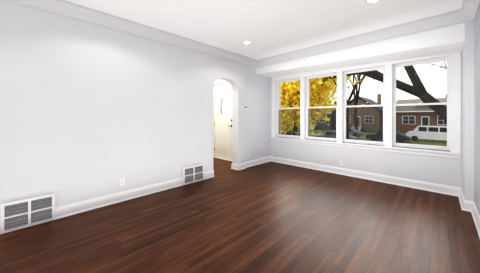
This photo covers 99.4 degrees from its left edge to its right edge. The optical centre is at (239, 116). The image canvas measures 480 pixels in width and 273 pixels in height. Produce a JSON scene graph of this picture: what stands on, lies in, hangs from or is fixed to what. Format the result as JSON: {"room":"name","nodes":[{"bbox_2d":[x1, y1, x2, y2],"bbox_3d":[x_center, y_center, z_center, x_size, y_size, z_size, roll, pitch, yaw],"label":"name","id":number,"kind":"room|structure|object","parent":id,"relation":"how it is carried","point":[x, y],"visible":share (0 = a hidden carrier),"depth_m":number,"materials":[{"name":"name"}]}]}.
{"room":"empty living room","nodes":[
{"label":"empty living room","id":0,"kind":"room"},
{"bbox_2d":[0,0,269,206],"bbox_3d":[-1.607,-0.080,3.401,0.240,2.700,7.400,0,0,45],"label":"wall","id":1,"kind":"structure","parent":0,"point":[88,111],"depth_m":2.89,"materials":[{"name":"paint"}]},
{"bbox_2d":[0,193,54,233],"bbox_3d":[-2.436,1.105,2.355,0.044,0.321,0.435,0,0,45],"label":"air vent","id":2,"kind":"object","parent":1,"relation":"in","point":[17,209],"visible":1,"depth_m":2.33,"materials":[{"name":"metal"}]},
{"bbox_2d":[4,170,213,229],"bbox_3d":[-2.245,1.200,2.558,0.032,0.140,4.902,0,0,44],"label":"baseboard","id":3,"kind":"structure","parent":1,"relation":"attached to","point":[118,197],"depth_m":2.97,"materials":[{"name":"paint"}]},
{"bbox_2d":[119,178,124,186],"bbox_3d":[-1.770,0.985,3.057,0.010,0.116,0.072,0,0,45],"label":"electrical outlet","id":4,"kind":"object","parent":1,"relation":"attached to","point":[121,181],"visible":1,"depth_m":3.05,"materials":[{"name":"plastic"}]},
{"bbox_2d":[4,0,255,67],"bbox_3d":[-1.734,-1.351,3.043,0.162,0.158,6.310,0,0,44],"label":"crown molding","id":5,"kind":"structure","parent":1,"relation":"attached to","point":[64,8],"depth_m":3.03,"materials":[{"name":"paint"}]},
{"bbox_2d":[182,164,203,184],"bbox_3d":[-0.895,1.105,3.922,0.044,0.321,0.460,0,0,45],"label":"air vent","id":6,"kind":"object","parent":1,"relation":"in","point":[193,171],"visible":0.98,"depth_m":3.90,"materials":[{"name":"metal"}]},
{"bbox_2d":[231,162,246,168],"bbox_3d":[-0.028,1.200,5.144,0.032,0.140,0.542,0,0,44],"label":"baseboard","id":7,"kind":"structure","parent":1,"relation":"attached to","point":[233,165],"depth_m":4.90,"materials":[{"name":"paint"}]},
{"bbox_2d":[0,157,479,272],"bbox_3d":[-0.719,1.330,2.529,6.850,0.120,7.400,0,0,45],"label":"floor","id":8,"kind":"structure","parent":0,"point":[271,217],"depth_m":2.25,"materials":[{"name":"brown wood"}]},
{"bbox_2d":[66,0,462,59],"bbox_3d":[-0.719,-1.530,2.529,6.850,0.200,7.400,0,0,45],"label":"ceiling","id":9,"kind":"structure","parent":0,"point":[268,28],"depth_m":2.94,"materials":[{"name":"paint"}]},
{"bbox_2d":[365,0,379,3],"bbox_3d":[1.633,-1.427,2.489,0.176,0.007,0.176,0,0,45],"label":"recessed light","id":10,"kind":"object","parent":9,"relation":"in","point":[370,1],"visible":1,"depth_m":2.52,"materials":[{"name":"paint"}]},
{"bbox_2d":[270,81,460,187],"bbox_3d":[2.272,0.133,4.602,4.090,2.275,0.250,0,0,45],"label":"wall","id":11,"kind":"structure","parent":0,"point":[438,170],"depth_m":4.01,"materials":[{"name":"paint"}]},
{"bbox_2d":[275,78,299,138],"bbox_3d":[1.355,-0.223,5.524,0.859,1.625,0.280,0,0,45],"label":"window","id":12,"kind":"structure","parent":11,"relation":"in","point":[278,115],"depth_m":5.70,"materials":[{"name":"paint"}]},
{"bbox_2d":[305,72,336,141],"bbox_3d":[1.984,-0.223,4.906,0.859,1.625,0.280,0,0,45],"label":"window","id":13,"kind":"structure","parent":11,"relation":"in","point":[307,108],"depth_m":5.00,"materials":[{"name":"paint"}]},
{"bbox_2d":[256,23,464,76],"bbox_3d":[1.960,-1.225,4.285,3.690,0.410,0.640,0,0,45],"label":"valance box","id":14,"kind":"object","parent":11,"relation":"attached to","point":[446,40],"visible":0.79,"depth_m":3.50,"materials":[{"name":"paint"}]},
{"bbox_2d":[342,65,384,145],"bbox_3d":[2.614,-0.223,4.287,0.859,1.625,0.280,0,0,45],"label":"window","id":15,"kind":"structure","parent":11,"relation":"in","point":[345,109],"depth_m":4.32,"materials":[{"name":"paint"}]},
{"bbox_2d":[269,156,457,196],"bbox_3d":[2.174,1.200,4.501,3.690,0.140,0.032,0,0,44],"label":"baseboard","id":16,"kind":"structure","parent":11,"relation":"attached to","point":[432,187],"depth_m":4.00,"materials":[{"name":"paint"}]},
{"bbox_2d":[270,52,460,158],"bbox_3d":[2.269,-0.222,4.584,3.664,1.784,0.340,0,0,45],"label":"window","id":17,"kind":"structure","parent":11,"relation":"in","point":[448,116],"depth_m":3.79,"materials":[{"name":"paint"}]},
{"bbox_2d":[461,21,473,200],"bbox_3d":[3.489,-0.080,2.958,0.350,2.700,0.890,0,0,45],"label":"wall","id":18,"kind":"structure","parent":0,"point":[467,119],"depth_m":2.75,"materials":[{"name":"paint"}]},
{"bbox_2d":[256,9,459,67],"bbox_3d":[1.725,-1.351,3.982,3.480,0.158,0.122,0,0,44],"label":"crown molding","id":19,"kind":"structure","parent":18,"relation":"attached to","point":[451,18],"depth_m":3.45,"materials":[{"name":"paint"}]},
{"bbox_2d":[458,187,479,238],"bbox_3d":[1.066,1.200,0.705,0.116,0.140,6.900,0,0,44],"label":"baseboard","id":20,"kind":"structure","parent":18,"relation":"attached to","point":[472,208],"depth_m":2.71,"materials":[{"name":"paint"}]},
{"bbox_2d":[460,0,479,23],"bbox_3d":[0.857,-1.351,0.496,0.122,0.158,6.310,0,0,44],"label":"crown molding","id":21,"kind":"structure","parent":18,"relation":"attached to","point":[467,11],"depth_m":2.59,"materials":[{"name":"paint"}]},
{"bbox_2d":[474,6,479,214],"bbox_3d":[0.902,-0.080,0.312,0.200,2.700,6.510,0,0,45],"label":"wall","id":22,"kind":"structure","parent":0,"point":[477,110],"depth_m":2.47,"materials":[{"name":"paint"}]},
{"label":"outside","id":23,"kind":"structure","parent":0,"visible":0},
{"bbox_2d":[283,128,446,145],"bbox_3d":[76.525,3.520,82.738,320.000,0.500,214.700,0,0,45],"label":"ground","id":24,"kind":"structure","parent":23,"point":[408,142],"depth_m":27.73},
{"bbox_2d":[281,116,298,134],"bbox_3d":[3.445,-1.680,21.670,10.681,9.952,11.671,0,0,45],"label":"tree","id":25,"kind":"object","parent":24,"relation":"on","point":[283,125],"depth_m":20.45,"materials":[{"name":"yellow plant"}]},
{"bbox_2d":[281,129,299,135],"bbox_3d":[6.454,2.570,29.409,4.600,1.400,1.820,0,0,45],"label":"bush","id":26,"kind":"object","parent":24,"relation":"on","point":[289,132],"depth_m":28.19,"materials":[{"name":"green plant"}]},
{"bbox_2d":[298,101,336,129],"bbox_3d":[22.402,-0.380,55.483,9.300,7.300,14.350,0,0,45],"label":"house","id":27,"kind":"structure","parent":24,"relation":"on","point":[329,122],"depth_m":50.13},
{"bbox_2d":[299,79,352,133],"bbox_3d":[11.045,-3.882,32.640,11.916,14.361,16.903,0,0,45],"label":"tree","id":28,"kind":"object","parent":24,"relation":"on","point":[331,89],"depth_m":33.86,"materials":[{"name":"yellow plant"}]},
{"bbox_2d":[318,85,335,105],"bbox_3d":[15.814,-3.204,42.530,11.396,13.024,12.365,0,0,45],"label":"tree","id":29,"kind":"object","parent":24,"relation":"on","point":[327,97],"depth_m":43.06,"materials":[{"name":"yellow plant"}]},
{"bbox_2d":[281,76,374,135],"bbox_3d":[4.334,-1.386,15.534,9.950,9.334,8.708,0,0,45],"label":"tree","id":30,"kind":"object","parent":24,"relation":"on","point":[289,95],"depth_m":13.96,"materials":[{"name":"yellow plant"}]},
{"bbox_2d":[316,131,357,139],"bbox_3d":[12.213,2.570,25.853,4.600,1.400,1.820,0,0,45],"label":"car","id":31,"kind":"object","parent":24,"relation":"on","point":[333,134],"depth_m":25.37,"materials":[{"name":"grey metal"}]},
{"bbox_2d":[332,74,361,138],"bbox_3d":[9.231,-4.397,20.680,13.441,15.350,8.263,0,0,45],"label":"tree","id":32,"kind":"object","parent":24,"relation":"on","point":[352,92],"depth_m":20.63,"materials":[{"name":"black plant"}]},
{"bbox_2d":[349,128,363,136],"bbox_3d":[17.451,2.570,33.324,4.600,1.400,1.820,0,0,45],"label":"car","id":33,"kind":"object","parent":24,"relation":"on","point":[356,133],"depth_m":31.90,"materials":[{"name":"silver metal"}]},
{"bbox_2d":[350,74,365,129],"bbox_3d":[20.966,-5.221,35.732,6.459,17.078,10.204,0,0,-3],"label":"tree","id":34,"kind":"object","parent":24,"relation":"on","point":[356,96],"depth_m":35.62,"materials":[{"name":"black plant"}]},
{"bbox_2d":[349,94,382,131],"bbox_3d":[29.535,-0.980,48.474,8.900,8.500,14.350,0,0,45],"label":"house","id":35,"kind":"structure","parent":24,"relation":"on","point":[365,101],"depth_m":44.05,"materials":[{"name":"beige brick"}]},
{"bbox_2d":[324,65,446,121],"bbox_3d":[5.988,-4.595,11.548,13.300,16.062,13.812,0,0,45],"label":"tree","id":36,"kind":"object","parent":24,"relation":"on","point":[407,88],"depth_m":10.03,"materials":[{"name":"black plant"}]},
{"bbox_2d":[366,131,409,142],"bbox_3d":[19.557,2.570,27.049,4.600,1.400,1.820,0,0,45],"label":"car","id":37,"kind":"object","parent":24,"relation":"on","point":[379,134],"depth_m":26.67,"materials":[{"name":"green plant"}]},
{"bbox_2d":[396,94,446,133],"bbox_3d":[37.380,-0.530,40.764,9.500,7.600,14.350,0,0,45],"label":"house","id":38,"kind":"structure","parent":24,"relation":"on","point":[412,101],"depth_m":38.39,"materials":[{"name":"red brick"}]},
{"bbox_2d":[406,125,446,140],"bbox_3d":[25.077,2.245,26.531,5.200,2.050,2.040,0,0,45],"label":"van","id":39,"kind":"object","parent":24,"relation":"on","point":[430,133],"depth_m":25.99,"materials":[{"name":"white metal"}]},
{"bbox_3d":[-0.456,-1.230,6.084,0.920,0.400,0.200,0,0,45],"label":"wall","id":40,"kind":"structure","parent":0,"visible":0},
{"bbox_2d":[213,80,231,160],"bbox_3d":[-0.456,0.083,6.085,1.070,2.375,0.238,0,0,45],"label":"door frame","id":41,"kind":"structure","parent":40,"relation":"attached to","point":[219,81],"depth_m":6.32,"materials":[{"name":"paint"}]},
{"bbox_2d":[214,82,231,159],"bbox_3d":[-0.492,0.132,6.056,0.861,2.253,0.100,0,0,45],"label":"front door","id":42,"kind":"structure","parent":40,"relation":"in","point":[223,121],"depth_m":6.05,"materials":[{"name":"paint"}]}
]}

